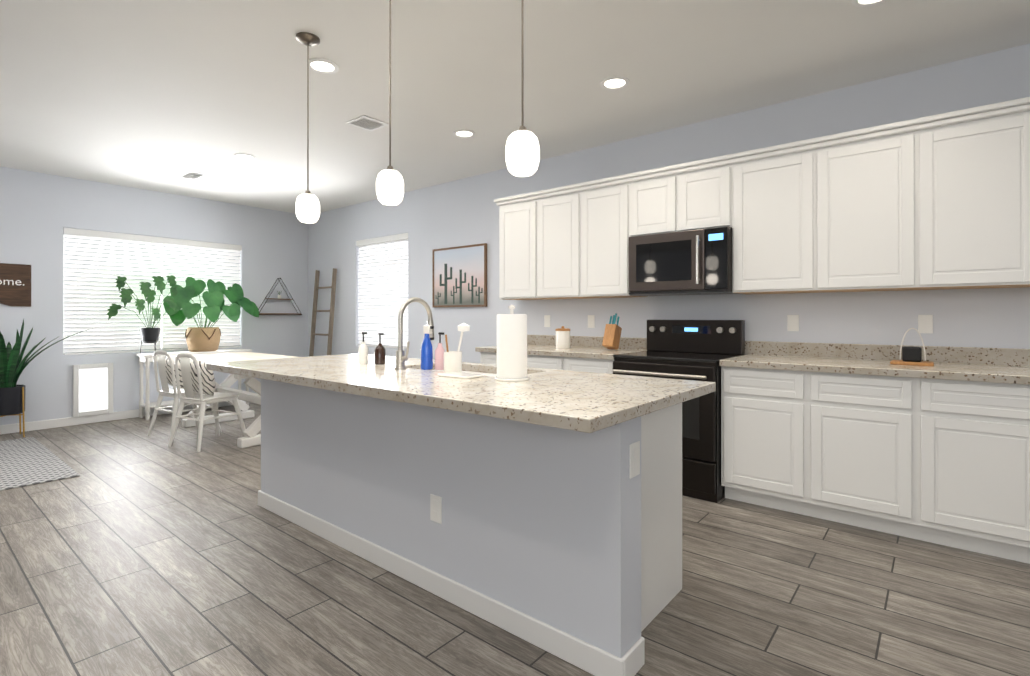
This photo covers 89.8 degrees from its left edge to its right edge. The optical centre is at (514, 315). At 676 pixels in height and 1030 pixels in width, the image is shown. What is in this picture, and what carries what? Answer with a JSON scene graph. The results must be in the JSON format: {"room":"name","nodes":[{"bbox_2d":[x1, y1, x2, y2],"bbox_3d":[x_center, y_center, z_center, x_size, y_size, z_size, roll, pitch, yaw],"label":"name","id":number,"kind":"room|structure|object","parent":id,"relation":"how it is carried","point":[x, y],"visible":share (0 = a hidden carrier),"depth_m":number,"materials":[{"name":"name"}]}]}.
{"room":"kitchen","nodes":[
{"label":"kitchen","id":0,"kind":"room"},
{"bbox_2d":[0,166,307,424],"bbox_3d":[-5.856,-0.154,4.710,0.200,2.740,8.700,0,0,39],"label":"wall","id":1,"kind":"structure","parent":0,"point":[39,212],"depth_m":6.04,"materials":[{"name":"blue paint"}]},
{"bbox_2d":[0,263,30,306],"bbox_3d":[-5.229,-0.313,5.295,0.020,0.440,0.400,0,0,39],"label":"home sign","id":2,"kind":"object","parent":1,"relation":"attached to","point":[15,284],"visible":1,"depth_m":5.35,"materials":[{"name":"brown wood"}]},
{"bbox_2d":[73,363,112,417],"bbox_3d":[-4.770,0.838,5.848,0.028,0.580,0.360,0,0,39],"label":"pet door","id":3,"kind":"structure","parent":1,"relation":"attached to","point":[92,389],"depth_m":5.84,"materials":[{"name":"white plastic"}]},
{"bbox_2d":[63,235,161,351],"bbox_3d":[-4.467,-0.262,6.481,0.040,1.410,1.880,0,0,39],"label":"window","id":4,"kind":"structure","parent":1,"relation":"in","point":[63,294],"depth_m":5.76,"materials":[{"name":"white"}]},
{"bbox_2d":[63,227,241,354],"bbox_3d":[-4.385,-0.263,6.414,0.081,1.404,1.872,0,0,39],"label":"window blind","id":5,"kind":"object","parent":4,"relation":"attached to","point":[97,264],"visible":0.77,"depth_m":6.16,"materials":[{"name":"white plastic"}]},
{"bbox_2d":[0,400,250,434],"bbox_3d":[-5.837,1.168,4.563,0.014,0.095,8.500,0,0,39],"label":"baseboard","id":6,"kind":"structure","parent":1,"relation":"attached to","point":[43,424],"depth_m":5.76,"materials":[{"name":"white wood"}]},
{"bbox_2d":[258,278,301,314],"bbox_3d":[-3.402,-0.272,7.457,0.101,0.535,0.649,0,0,39],"label":"shelf","id":7,"kind":"object","parent":1,"relation":"attached to","point":[278,297],"visible":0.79,"depth_m":7.43,"materials":[{"name":"black metal"}]},
{"bbox_2d":[0,403,1029,675],"bbox_3d":[-1.591,1.260,1.077,11.400,0.100,8.900,0,0,39],"label":"floor","id":8,"kind":"structure","parent":0,"point":[132,549],"depth_m":2.24,"materials":[{"name":"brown wood"}]},
{"bbox_2d":[0,437,79,490],"bbox_3d":[-4.543,1.208,3.895,1.940,0.012,1.610,0,0,39],"label":"rug","id":9,"kind":"object","parent":8,"relation":"on","point":[28,461],"visible":0.95,"depth_m":4.14,"materials":[{"name":"white fabric"}]},
{"bbox_2d":[0,319,91,436],"bbox_3d":[-4.961,0.622,5.219,0.336,1.189,1.230,0,0,39],"label":"snake plant","id":10,"kind":"object","parent":8,"relation":"on","point":[12,393],"visible":1,"depth_m":5.13,"materials":[{"name":"green plant"}]},
{"bbox_2d":[147,350,221,435],"bbox_3d":[-3.381,0.781,5.296,0.488,0.879,0.489,0,0,31],"label":"chair","id":11,"kind":"object","parent":8,"relation":"on","point":[166,368],"visible":0.65,"depth_m":5.14,"materials":[{"name":"white wood"}]},
{"bbox_2d":[165,356,183,388],"bbox_3d":[-3.425,0.577,5.224,0.351,0.338,0.182,0,0,39],"label":"pillow","id":12,"kind":"object","parent":11,"relation":"on","point":[170,379],"depth_m":5.12,"materials":[{"name":"fabric"}]},
{"bbox_2d":[168,353,245,451],"bbox_3d":[-2.901,0.780,4.903,0.487,0.879,0.489,0,0,27],"label":"chair","id":13,"kind":"object","parent":8,"relation":"on","point":[197,376],"visible":0.94,"depth_m":4.76,"materials":[{"name":"white wood"}]},
{"bbox_2d":[190,359,214,394],"bbox_3d":[-2.941,0.576,4.828,0.350,0.338,0.193,0,0,39],"label":"pillow","id":14,"kind":"object","parent":13,"relation":"on","point":[207,376],"depth_m":4.74,"materials":[{"name":"fabric"}]},
{"bbox_2d":[172,352,295,447],"bbox_3d":[-2.837,0.837,5.470,2.200,0.760,0.948,0,0,39],"label":"dining table","id":15,"kind":"object","parent":8,"relation":"on","point":[252,437],"visible":0.25,"depth_m":5.61,"materials":[{"name":"white wood"}]},
{"bbox_2d":[309,268,336,356],"bbox_3d":[-2.768,0.273,7.391,0.508,1.874,0.199,0,0,39],"label":"ladder","id":16,"kind":"object","parent":8,"relation":"on","point":[331,311],"visible":0.56,"depth_m":7.37,"materials":[{"name":"brown wood"}]},
{"bbox_2d":[254,377,681,675],"bbox_3d":[-0.416,0.770,2.769,2.578,0.885,0.734,0,0,39],"label":"kitchen island","id":17,"kind":"object","parent":8,"relation":"on","point":[541,508],"depth_m":2.09,"materials":[{"name":"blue paint"}]},
{"bbox_2d":[206,354,715,432],"bbox_3d":[-0.501,0.307,2.673,2.682,0.040,1.036,0,0,39],"label":"island countertop","id":18,"kind":"structure","parent":17,"relation":"on","point":[572,401],"depth_m":2.05,"materials":[{"name":"beige stone"}]},
{"bbox_2d":[358,332,367,363],"bbox_3d":[-0.897,0.193,3.057,0.058,0.189,0.056,0,0,39],"label":"soap bottle","id":19,"kind":"object","parent":18,"relation":"on","point":[363,353],"visible":1,"depth_m":3.04,"materials":[{"name":"white plastic"}]},
{"bbox_2d":[374,333,385,364],"bbox_3d":[-0.798,0.196,3.054,0.064,0.184,0.064,0,0,39],"label":"soap bottle","id":20,"kind":"object","parent":18,"relation":"on","point":[379,354],"visible":1,"depth_m":3.03,"materials":[{"name":"brown glass"}]},
{"bbox_2d":[390,297,433,368],"bbox_3d":[-0.531,0.094,2.824,0.108,0.387,0.267,0,0,39],"label":"faucet","id":21,"kind":"object","parent":18,"relation":"on","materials":[{"name":"silver metal"}]},
{"bbox_2d":[421,325,433,369],"bbox_3d":[-0.464,0.170,2.753,0.083,0.235,0.065,0,0,39],"label":"spray bottle","id":22,"kind":"object","parent":18,"relation":"on","point":[426,355],"visible":1,"depth_m":2.73,"materials":[{"name":"blue plastic"}]},
{"bbox_2d":[435,332,444,369],"bbox_3d":[-0.397,0.189,2.737,0.058,0.197,0.056,0,0,39],"label":"soap bottle","id":23,"kind":"object","parent":18,"relation":"on","point":[439,357],"visible":0.98,"depth_m":2.72,"materials":[{"name":"pink plastic"}]},
{"bbox_2d":[444,323,469,372],"bbox_3d":[-0.295,0.162,2.594,0.133,0.250,0.100,0,0,39],"label":"crock","id":24,"kind":"object","parent":18,"relation":"on","point":[452,361],"visible":0.94,"depth_m":2.57,"materials":[{"name":"white ceramic"}]},
{"bbox_2d":[438,372,484,378],"bbox_3d":[-0.253,0.281,2.425,0.200,0.012,0.120,0,0,39],"label":"tray","id":25,"kind":"object","parent":18,"relation":"on","point":[462,375],"visible":0.98,"depth_m":2.40,"materials":[{"name":"white ceramic"}]},
{"bbox_2d":[433,365,496,376],"bbox_3d":[-0.253,0.434,2.787,0.824,0.237,0.384,0,0,39],"label":"sink","id":26,"kind":"object","parent":18,"relation":"in","point":[489,372],"depth_m":2.96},
{"bbox_2d":[494,305,528,381],"bbox_3d":[-0.014,0.119,2.306,0.156,0.335,0.156,0,0,39],"label":"paper towel","id":27,"kind":"object","parent":18,"relation":"on","point":[511,346],"visible":1,"depth_m":2.25,"materials":[{"name":"white paper"}]},
{"bbox_2d":[480,353,496,364],"bbox_3d":[0.074,0.773,4.806,0.542,0.885,0.616,0,0,39],"label":"base cabinet","id":28,"kind":"object","parent":8,"relation":"on","point":[485,358],"depth_m":4.67,"materials":[{"name":"wood"}]},
{"bbox_2d":[527,357,562,369],"bbox_3d":[0.377,0.773,4.557,0.542,0.885,0.616,0,0,39],"label":"base cabinet","id":29,"kind":"object","parent":8,"relation":"on","point":[534,362],"depth_m":4.26,"materials":[{"name":"wood"}]},
{"bbox_2d":[563,357,612,373],"bbox_3d":[0.766,0.772,4.237,0.466,0.885,0.616,0,0,39],"label":"base cabinet","id":30,"kind":"object","parent":8,"relation":"on","point":[583,364],"depth_m":4.01,"materials":[{"name":"wood"}]},
{"bbox_2d":[475,345,646,360],"bbox_3d":[0.388,0.310,4.531,1.418,0.040,0.644,0,0,39],"label":"countertop","id":31,"kind":"structure","parent":30,"relation":"on","point":[532,350],"depth_m":4.27,"materials":[{"name":"beige stone"}]},
{"bbox_2d":[555,326,569,348],"bbox_3d":[0.421,0.191,4.537,0.132,0.198,0.132,0,0,39],"label":"canister","id":32,"kind":"object","parent":31,"relation":"on","point":[562,337],"visible":1,"depth_m":4.48,"materials":[{"name":"white ceramic"}]},
{"bbox_2d":[602,313,621,349],"bbox_3d":[0.811,0.133,4.320,0.100,0.303,0.164,0,0,39],"label":"knife block","id":33,"kind":"object","parent":31,"relation":"on","point":[612,335],"visible":1,"depth_m":4.29,"materials":[{"name":"brown wood"}]},
{"bbox_2d":[613,320,744,502],"bbox_3d":[1.187,0.624,3.784,0.748,1.180,0.722,0,0,39],"label":"range","id":34,"kind":"object","parent":8,"relation":"on","point":[696,350],"visible":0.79,"depth_m":3.48,"materials":[{"name":"black metal"}]},
{"bbox_2d":[719,365,810,515],"bbox_3d":[1.727,0.771,3.449,0.500,0.885,0.616,0,0,39],"label":"base cabinet","id":35,"kind":"object","parent":8,"relation":"on","point":[766,413],"depth_m":3.20,"materials":[{"name":"wood"}]},
{"bbox_2d":[811,373,918,539],"bbox_3d":[2.117,0.771,3.128,0.510,0.885,0.616,0,0,39],"label":"base cabinet","id":36,"kind":"object","parent":8,"relation":"on","point":[871,437],"depth_m":2.88,"materials":[{"name":"wood"}]},
{"bbox_2d":[919,377,1029,563],"bbox_3d":[2.508,0.770,2.808,0.500,0.885,0.616,0,0,39],"label":"base cabinet","id":37,"kind":"object","parent":8,"relation":"on","point":[974,436],"depth_m":2.59,"materials":[{"name":"wood"}]},
{"bbox_2d":[719,353,1029,384],"bbox_3d":[2.511,0.308,2.788,2.548,0.040,0.644,0,0,39],"label":"countertop","id":38,"kind":"structure","parent":37,"relation":"on","point":[941,370],"depth_m":2.91,"materials":[{"name":"beige stone"}]},
{"bbox_2d":[890,328,933,365],"bbox_3d":[2.334,0.181,3.039,0.200,0.214,0.173,0,0,39],"label":"tray","id":39,"kind":"object","parent":38,"relation":"on","point":[911,355],"visible":1,"depth_m":3.00,"materials":[{"name":"brown wood"}]},
{"bbox_2d":[0,0,1029,212],"bbox_3d":[-1.591,-1.605,1.081,11.400,0.150,8.900,0,0,39],"label":"ceiling","id":40,"kind":"structure","parent":0,"point":[159,95],"depth_m":3.27,"materials":[{"name":"paint"}]},
{"bbox_2d":[179,171,207,179],"bbox_3d":[-3.485,-1.515,5.599,0.340,0.014,0.180,0,0,39],"label":"ceiling vent","id":41,"kind":"object","parent":40,"relation":"in","point":[195,175],"visible":1,"depth_m":5.58,"materials":[{"name":"white metal"}]},
{"bbox_2d":[234,153,255,159],"bbox_3d":[-2.582,-1.520,4.949,0.190,0.007,0.190,0,0,39],"label":"recessed light","id":42,"kind":"object","parent":40,"relation":"in","point":[245,156],"visible":0.94,"depth_m":4.95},
{"bbox_2d":[296,32,319,222],"bbox_3d":[-1.139,-1.018,2.844,0.125,1.017,0.125,0,0,39],"label":"pendant light","id":43,"kind":"object","parent":40,"relation":"hanging from","point":[307,207],"visible":1,"depth_m":2.81,"materials":[{"name":"white glass"}]},
{"bbox_2d":[306,58,338,73],"bbox_3d":[-1.178,-1.522,3.161,0.190,0.007,0.190,0,0,39],"label":"recessed light","id":44,"kind":"object","parent":40,"relation":"in","point":[322,66],"visible":0.94,"depth_m":3.16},
{"bbox_2d":[346,115,388,130],"bbox_3d":[-1.166,-1.518,4.096,0.240,0.014,0.240,0,0,39],"label":"ceiling vent","id":45,"kind":"object","parent":40,"relation":"in","point":[367,123],"visible":0.94,"depth_m":4.09,"materials":[{"name":"white metal"}]},
{"bbox_2d":[376,0,403,204],"bbox_3d":[-0.575,-1.019,2.381,0.125,1.017,0.125,0,0,39],"label":"pendant light","id":46,"kind":"object","parent":40,"relation":"hanging from","point":[389,186],"visible":1,"depth_m":2.34,"materials":[{"name":"white glass"}]},
{"bbox_2d":[453,129,475,137],"bbox_3d":[-0.425,-1.520,4.329,0.190,0.007,0.190,0,0,39],"label":"recessed light","id":47,"kind":"object","parent":40,"relation":"in","point":[462,133],"visible":1,"depth_m":4.33,"materials":[{"name":"white"}]},
{"bbox_2d":[505,0,539,176],"bbox_3d":[0.028,-1.019,1.886,0.125,1.017,0.125,0,0,39],"label":"pendant light","id":48,"kind":"object","parent":40,"relation":"hanging from","point":[522,153],"visible":1,"depth_m":1.85,"materials":[{"name":"white glass"}]},
{"bbox_2d":[600,76,629,89],"bbox_3d":[0.654,-1.522,3.391,0.190,0.007,0.190,0,0,39],"label":"recessed light","id":49,"kind":"object","parent":40,"relation":"in","point":[615,83],"visible":1,"depth_m":3.38,"materials":[{"name":"white"}]},
{"bbox_2d":[851,0,886,6],"bbox_3d":[1.712,-1.524,2.457,0.190,0.007,0.190,0,0,39],"label":"recessed light","id":50,"kind":"object","parent":40,"relation":"in","point":[862,3],"visible":1,"depth_m":2.52,"materials":[{"name":"white"}]},
{"bbox_2d":[308,43,1029,362],"bbox_3d":[1.246,-0.155,4.378,11.200,2.740,0.200,0,0,39],"label":"wall","id":51,"kind":"structure","parent":0,"point":[459,212],"depth_m":4.11,"materials":[{"name":"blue paint"}]},
{"bbox_2d":[356,233,407,348],"bbox_3d":[-1.718,-0.302,6.740,1.112,1.434,0.081,0,0,39],"label":"window blind","id":52,"kind":"object","parent":51,"relation":"attached to","point":[383,290],"visible":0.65,"depth_m":6.72,"materials":[{"name":"white plastic"}]},
{"bbox_2d":[432,243,486,307],"bbox_3d":[-0.629,-0.430,5.766,0.840,0.675,0.026,0,0,39],"label":"framed picture","id":53,"kind":"object","parent":51,"relation":"attached to","point":[459,276],"visible":1,"depth_m":5.74,"materials":[{"name":"brown wood"}]},
{"bbox_2d":[495,193,542,299],"bbox_3d":[0.155,-0.619,4.917,0.529,0.925,0.346,0,0,39],"label":"upper cabinet","id":54,"kind":"object","parent":51,"relation":"attached to","point":[520,218],"depth_m":4.77,"materials":[{"name":"wood"}]},
{"bbox_2d":[544,315,549,326],"bbox_3d":[0.312,0.056,5.010,0.072,0.115,0.007,0,0,39],"label":"electrical outlet","id":55,"kind":"object","parent":51,"relation":"attached to","point":[546,317],"depth_m":5.01,"materials":[{"name":"white plastic"}]},
{"bbox_2d":[543,185,602,299],"bbox_3d":[0.480,-0.620,4.650,0.601,0.925,0.346,0,0,39],"label":"upper cabinet","id":56,"kind":"object","parent":51,"relation":"attached to","point":[564,210],"depth_m":4.46,"materials":[{"name":"wood"}]},
{"bbox_2d":[588,315,594,327],"bbox_3d":[0.692,0.056,4.697,0.072,0.115,0.007,0,0,39],"label":"electrical outlet","id":57,"kind":"object","parent":51,"relation":"attached to","point":[591,318],"depth_m":4.69,"materials":[{"name":"white plastic"}]},
{"bbox_2d":[587,177,647,297],"bbox_3d":[0.805,-0.620,4.383,0.528,0.925,0.346,0,0,39],"label":"upper cabinet","id":58,"kind":"object","parent":51,"relation":"attached to","point":[608,202],"depth_m":4.20,"materials":[{"name":"wood"}]},
{"bbox_2d":[631,165,686,236],"bbox_3d":[1.188,-0.849,4.069,0.462,0.468,0.346,0,0,39],"label":"upper cabinet","id":59,"kind":"object","parent":51,"relation":"attached to","point":[659,198],"depth_m":3.92,"materials":[{"name":"wood"}]},
{"bbox_2d":[629,226,737,295],"bbox_3d":[1.283,-0.387,3.915,0.748,0.449,0.461,0,0,39],"label":"over-the-range microwave","id":60,"kind":"object","parent":59,"relation":"attached to","point":[694,262],"visible":1,"depth_m":3.74,"materials":[{"name":"black metal"}]},
{"bbox_2d":[687,157,734,230],"bbox_3d":[1.433,-0.850,3.867,0.462,0.468,0.346,0,0,39],"label":"upper cabinet","id":61,"kind":"object","parent":51,"relation":"attached to","point":[710,203],"depth_m":3.68,"materials":[{"name":"wood"}]},
{"bbox_2d":[527,335,1029,364],"bbox_3d":[1.866,0.239,3.721,4.730,0.100,0.020,0,0,39],"label":"backsplash","id":62,"kind":"structure","parent":51,"relation":"attached to","point":[957,355],"depth_m":3.40,"materials":[{"name":"beige stone"}]},
{"bbox_2d":[731,137,830,294],"bbox_3d":[1.836,-0.622,3.536,0.580,0.925,0.346,0,0,39],"label":"upper cabinet","id":63,"kind":"object","parent":51,"relation":"attached to","point":[781,235],"depth_m":3.38,"materials":[{"name":"wood"}]},
{"bbox_2d":[787,315,798,330],"bbox_3d":[1.964,0.054,3.653,0.072,0.115,0.007,0,0,39],"label":"electrical outlet","id":64,"kind":"object","parent":51,"relation":"attached to","point":[792,320],"depth_m":3.65,"materials":[{"name":"white plastic"}]},
{"bbox_2d":[831,117,934,291],"bbox_3d":[2.201,-0.622,3.237,0.652,0.925,0.346,0,0,39],"label":"upper cabinet","id":65,"kind":"object","parent":51,"relation":"attached to","point":[883,180],"depth_m":3.04,"materials":[{"name":"wood"}]},
{"bbox_2d":[918,315,932,332],"bbox_3d":[2.531,0.053,3.188,0.072,0.115,0.007,0,0,39],"label":"electrical outlet","id":66,"kind":"object","parent":51,"relation":"attached to","point":[925,323],"depth_m":3.18,"materials":[{"name":"white plastic"}]},
{"bbox_2d":[935,101,1029,289],"bbox_3d":[2.593,-0.623,2.914,0.652,0.925,0.346,0,0,39],"label":"upper cabinet","id":67,"kind":"object","parent":51,"relation":"attached to","point":[982,156],"depth_m":2.76,"materials":[{"name":"wood"}]}
]}

